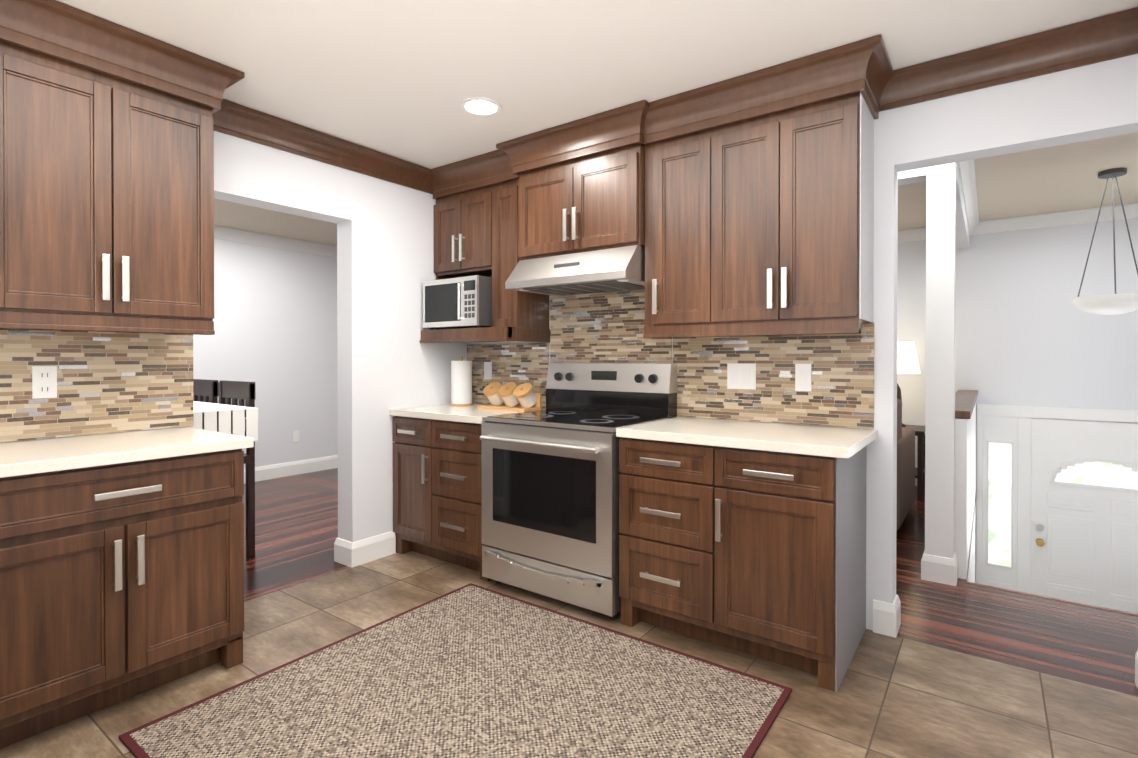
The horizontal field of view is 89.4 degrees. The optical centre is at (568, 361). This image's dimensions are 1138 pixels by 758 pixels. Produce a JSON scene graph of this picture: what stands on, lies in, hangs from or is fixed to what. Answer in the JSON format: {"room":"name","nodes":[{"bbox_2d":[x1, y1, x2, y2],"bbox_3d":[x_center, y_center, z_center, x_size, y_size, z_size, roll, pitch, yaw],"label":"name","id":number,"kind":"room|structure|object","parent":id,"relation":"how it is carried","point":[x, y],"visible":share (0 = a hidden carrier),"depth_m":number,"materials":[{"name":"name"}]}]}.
{"room":"kitchen","nodes":[
{"label":"kitchen","id":0,"kind":"room"},
{"bbox_2d":[0,131,467,541],"bbox_3d":[-1.936,-0.019,2.563,0.150,2.440,3.870,0,0,36],"label":"wall","id":1,"kind":"structure","parent":0,"point":[330,354],"depth_m":3.66,"materials":[{"name":"white paint"}]},
{"bbox_2d":[0,40,11,315],"bbox_3d":[-2.262,-0.699,1.694,0.338,1.061,0.810,0,0,36],"label":"upper cabinet","id":2,"kind":"object","parent":1,"relation":"attached to","point":[5,47],"depth_m":1.93,"materials":[{"name":"brown wood"}]},
{"bbox_2d":[32,366,56,398],"bbox_3d":[-2.053,0.081,2.254,0.007,0.125,0.072,0,0,36],"label":"electrical outlet plate","id":3,"kind":"object","parent":1,"relation":"attached to","point":[44,378],"depth_m":2.25,"materials":[{"name":"white plastic"}]},
{"bbox_2d":[0,329,193,441],"bbox_3d":[-2.381,0.069,1.817,0.008,0.470,2.135,0,0,36],"label":"backsplash","id":4,"kind":"structure","parent":1,"relation":"attached to","point":[110,382],"depth_m":2.38,"materials":[{"name":"tile"}]},
{"bbox_2d":[0,44,213,327],"bbox_3d":[-1.865,-0.702,2.238,0.338,1.061,0.757,0,0,36],"label":"upper cabinet","id":5,"kind":"object","parent":1,"relation":"attached to","point":[106,202],"depth_m":2.15,"materials":[{"name":"brown wood"}]},
{"bbox_2d":[214,225,336,256],"bbox_3d":[-3.096,-1.206,5.591,0.072,0.103,7.400,0,0,36],"label":"crown molding","id":6,"kind":"structure","parent":1,"relation":"attached to","point":[225,233],"depth_m":5.76,"materials":[{"name":"white wood"}]},
{"bbox_2d":[293,430,298,441],"bbox_3d":[-2.847,0.778,5.998,0.005,0.120,0.070,0,0,36],"label":"electrical outlet plate","id":7,"kind":"object","parent":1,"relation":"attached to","point":[295,433],"depth_m":6.00,"materials":[{"name":"white plastic"}]},
{"bbox_2d":[0,0,1137,198],"bbox_3d":[-0.465,-1.148,1.484,3.484,0.162,3.874,0,0,36],"label":"crown molding","id":8,"kind":"structure","parent":1,"relation":"attached to","point":[60,30],"depth_m":2.39,"materials":[{"name":"brown wood"}]},
{"bbox_2d":[0,468,1137,757],"bbox_3d":[-0.244,1.224,3.519,7.140,0.062,7.400,0,0,36],"label":"floor","id":9,"kind":"structure","parent":0,"point":[896,697],"depth_m":2.34,"materials":[{"name":"tile"}]},
{"bbox_2d":[0,551,155,748],"bbox_3d":[-1.613,0.751,0.662,2.615,0.924,1.170,0,0,36],"label":"base cabinet","id":10,"kind":"object","parent":9,"relation":"on","point":[55,670],"depth_m":1.82,"materials":[{"name":"brown wood"}]},
{"bbox_2d":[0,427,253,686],"bbox_3d":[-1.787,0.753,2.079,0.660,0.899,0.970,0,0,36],"label":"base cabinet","id":11,"kind":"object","parent":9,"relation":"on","point":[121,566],"depth_m":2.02,"materials":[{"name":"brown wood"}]},
{"bbox_2d":[193,379,217,403],"bbox_3d":[-2.637,0.658,3.802,0.420,1.070,0.425,0,0,36],"label":"dining chair","id":12,"kind":"object","parent":9,"relation":"on","point":[205,390],"visible":0.12,"depth_m":3.90,"materials":[{"name":"black wood"}]},
{"bbox_2d":[193,401,258,440],"bbox_3d":[-2.622,0.728,3.277,1.435,0.936,0.995,0,0,36],"label":"dining table","id":13,"kind":"object","parent":9,"relation":"on","point":[225,418],"visible":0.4,"depth_m":3.15,"materials":[{"name":"white wood"}]},
{"bbox_2d":[218,380,255,556],"bbox_3d":[-2.225,0.660,3.501,0.420,1.070,0.425,0,0,36],"label":"dining chair","id":14,"kind":"object","parent":9,"relation":"on","point":[240,393],"visible":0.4,"depth_m":3.54,"materials":[{"name":"black wood"}]},
{"bbox_2d":[119,583,791,757],"bbox_3d":[-0.312,1.199,1.970,1.664,0.010,1.544,0,0,36],"label":"rug","id":15,"kind":"object","parent":9,"relation":"on","point":[470,670],"visible":0.9,"depth_m":2.03,"materials":[{"name":"beige carpet"}]},
{"bbox_2d":[390,403,545,581],"bbox_3d":[-0.603,0.744,3.582,0.797,0.900,0.671,0,0,36],"label":"base cabinet","id":16,"kind":"object","parent":9,"relation":"on","point":[437,501],"visible":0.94,"depth_m":3.34,"materials":[{"name":"brown wood"}]},
{"bbox_2d":[450,356,472,405],"bbox_3d":[-0.720,0.128,3.861,0.156,0.327,0.156,0,0,36],"label":"paper towel","id":17,"kind":"object","parent":16,"relation":"on","point":[461,382],"visible":1,"depth_m":3.80,"materials":[{"name":"white paper"}]},
{"bbox_2d":[477,382,540,411],"bbox_3d":[-0.369,0.211,3.562,0.390,0.165,0.173,0,0,36],"label":"rack","id":18,"kind":"object","parent":16,"relation":"on","point":[512,396],"visible":1,"depth_m":3.52,"materials":[{"name":"brown wood"}]},
{"bbox_2d":[480,363,676,619],"bbox_3d":[0.039,0.605,3.071,0.826,1.185,0.719,0,0,36],"label":"range","id":19,"kind":"object","parent":9,"relation":"on","point":[550,496],"visible":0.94,"depth_m":2.86,"materials":[{"name":"grey metal"}]},
{"bbox_2d":[616,417,877,692],"bbox_3d":[0.785,0.751,2.567,0.958,0.900,0.671,0,0,36],"label":"base cabinet","id":20,"kind":"object","parent":9,"relation":"on","point":[748,537],"visible":1,"depth_m":2.31,"materials":[{"name":"brown wood"}]},
{"bbox_2d":[896,399,914,530],"bbox_3d":[1.682,0.721,4.801,1.990,0.930,0.990,0,0,36],"label":"sofa","id":21,"kind":"object","parent":9,"relation":"on","point":[905,468],"visible":0.17,"depth_m":4.04,"materials":[{"name":"fabric"}]},
{"bbox_2d":[906,425,924,499],"bbox_3d":[2.972,0.888,5.253,0.500,0.590,0.500,0,0,36],"label":"side table","id":22,"kind":"object","parent":9,"relation":"on","point":[920,468],"visible":0.38,"depth_m":4.93,"materials":[{"name":"black wood"}]},
{"bbox_2d":[897,342,919,426],"bbox_3d":[2.972,0.208,5.248,0.400,0.769,0.400,0,0,36],"label":"table lamp","id":23,"kind":"object","parent":22,"relation":"on","point":[907,361],"visible":0.25,"depth_m":5.08,"materials":[{"name":"white wood"}]},
{"bbox_2d":[56,0,1137,245],"bbox_3d":[-0.244,-1.276,3.503,7.140,0.060,7.400,0,0,36],"label":"ceiling","id":24,"kind":"structure","parent":0,"point":[402,79],"depth_m":2.33,"materials":[{"name":"white paint"}]},
{"bbox_2d":[460,97,501,115],"bbox_3d":[-0.428,-1.236,2.795,0.200,0.007,0.200,0,0,36],"label":"recessed light","id":25,"kind":"object","parent":24,"relation":"in","point":[479,106],"visible":1,"depth_m":2.78,"materials":[{"name":"white plastic"}]},
{"bbox_2d":[1073,168,1137,314],"bbox_3d":[3.551,-0.776,3.764,0.380,0.938,0.380,0,0,36],"label":"pendant light","id":26,"kind":"object","parent":24,"relation":"hanging from","point":[1110,304],"visible":1,"depth_m":3.71,"materials":[{"name":"white glass"}]},
{"bbox_2d":[468,54,1137,629],"bbox_3d":[1.031,0.679,2.879,4.570,3.840,0.120,0,0,36],"label":"wall","id":27,"kind":"structure","parent":0,"point":[996,315],"depth_m":3.15,"materials":[{"name":"white paint"}]},
{"bbox_2d":[433,183,499,278],"bbox_3d":[-0.514,-0.915,3.735,0.747,0.655,0.303,0,0,36],"label":"upper cabinet","id":28,"kind":"object","parent":27,"relation":"attached to","point":[466,223],"depth_m":3.65,"materials":[{"name":"brown wood"}]},
{"bbox_2d":[484,362,491,379],"bbox_3d":[-0.557,0.062,3.949,0.070,0.120,0.004,0,0,36],"label":"electrical outlet plate","id":29,"kind":"object","parent":27,"relation":"attached to","point":[487,365],"depth_m":3.94,"materials":[{"name":"white plastic"}]},
{"bbox_2d":[488,264,549,331],"bbox_3d":[-0.300,-0.395,3.581,0.215,0.383,0.303,0,0,36],"label":"upper cabinet","id":30,"kind":"object","parent":27,"relation":"attached to","point":[511,312],"depth_m":3.49,"materials":[{"name":"brown wood"}]},
{"bbox_2d":[423,275,491,329],"bbox_3d":[-0.645,-0.363,3.727,0.495,0.312,0.423,0,0,36],"label":"microwave","id":31,"kind":"object","parent":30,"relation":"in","point":[458,302],"visible":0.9,"depth_m":3.54,"materials":[{"name":"grey metal"}]},
{"bbox_2d":[500,143,643,299],"bbox_3d":[0.099,-0.822,3.175,0.792,0.833,0.482,0,0,36],"label":"upper cabinet","id":32,"kind":"object","parent":27,"relation":"attached to","point":[575,226],"depth_m":3.05,"materials":[{"name":"brown wood"}]},
{"bbox_2d":[467,290,873,428],"bbox_3d":[0.318,-0.054,3.316,2.573,0.696,0.007,0,0,36],"label":"backsplash","id":33,"kind":"structure","parent":27,"relation":"attached to","point":[604,327],"depth_m":3.01,"materials":[{"name":"tile"}]},
{"bbox_2d":[244,455,1137,687],"bbox_3d":[-0.244,1.125,3.519,7.140,0.140,7.400,0,0,36],"label":"baseboard","id":34,"kind":"structure","parent":27,"relation":"attached to","point":[887,615],"depth_m":3.38,"materials":[{"name":"white wood"}]},
{"bbox_2d":[727,363,755,389],"bbox_3d":[0.869,0.073,2.904,0.145,0.130,0.006,0,0,36],"label":"electrical outlet plate","id":35,"kind":"object","parent":27,"relation":"attached to","point":[739,376],"depth_m":2.90,"materials":[{"name":"white plastic"}]},
{"bbox_2d":[640,92,873,331],"bbox_3d":[0.861,-0.706,2.711,0.979,1.060,0.333,0,0,36],"label":"upper cabinet","id":36,"kind":"object","parent":27,"relation":"attached to","point":[761,226],"depth_m":2.52,"materials":[{"name":"brown wood"}]},
{"bbox_2d":[795,364,810,390],"bbox_3d":[1.111,0.075,2.727,0.072,0.130,0.006,0,0,36],"label":"electrical outlet plate","id":37,"kind":"object","parent":27,"relation":"attached to","point":[802,371],"depth_m":2.73,"materials":[{"name":"white plastic"}]},
{"bbox_2d":[955,390,977,418],"bbox_3d":[2.890,0.286,4.223,0.150,0.043,2.548,0,0,36],"label":"railing cap","id":38,"kind":"object","parent":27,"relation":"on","point":[965,401],"visible":0.69,"depth_m":3.78,"materials":[{"name":"brown wood"}]},
{"bbox_2d":[957,159,981,234],"bbox_3d":[2.899,-1.196,4.156,0.072,0.103,2.475,0,0,36],"label":"crown molding","id":39,"kind":"structure","parent":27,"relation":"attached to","point":[966,169],"depth_m":4.10,"materials":[{"name":"white wood"}]},
{"bbox_2d":[898,203,1137,242],"bbox_3d":[1.957,-1.211,6.433,7.050,0.103,0.072,0,0,36],"label":"crown molding","id":40,"kind":"structure","parent":27,"relation":"attached to","point":[1082,216],"depth_m":4.89,"materials":[{"name":"white wood"}]},
{"bbox_2d":[976,404,1137,613],"bbox_3d":[4.220,1.451,4.782,1.365,2.130,0.085,0,0,36],"label":"entry door","id":41,"kind":"structure","parent":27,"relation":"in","point":[1056,509],"depth_m":4.86,"materials":[{"name":"white wood"}]}
]}

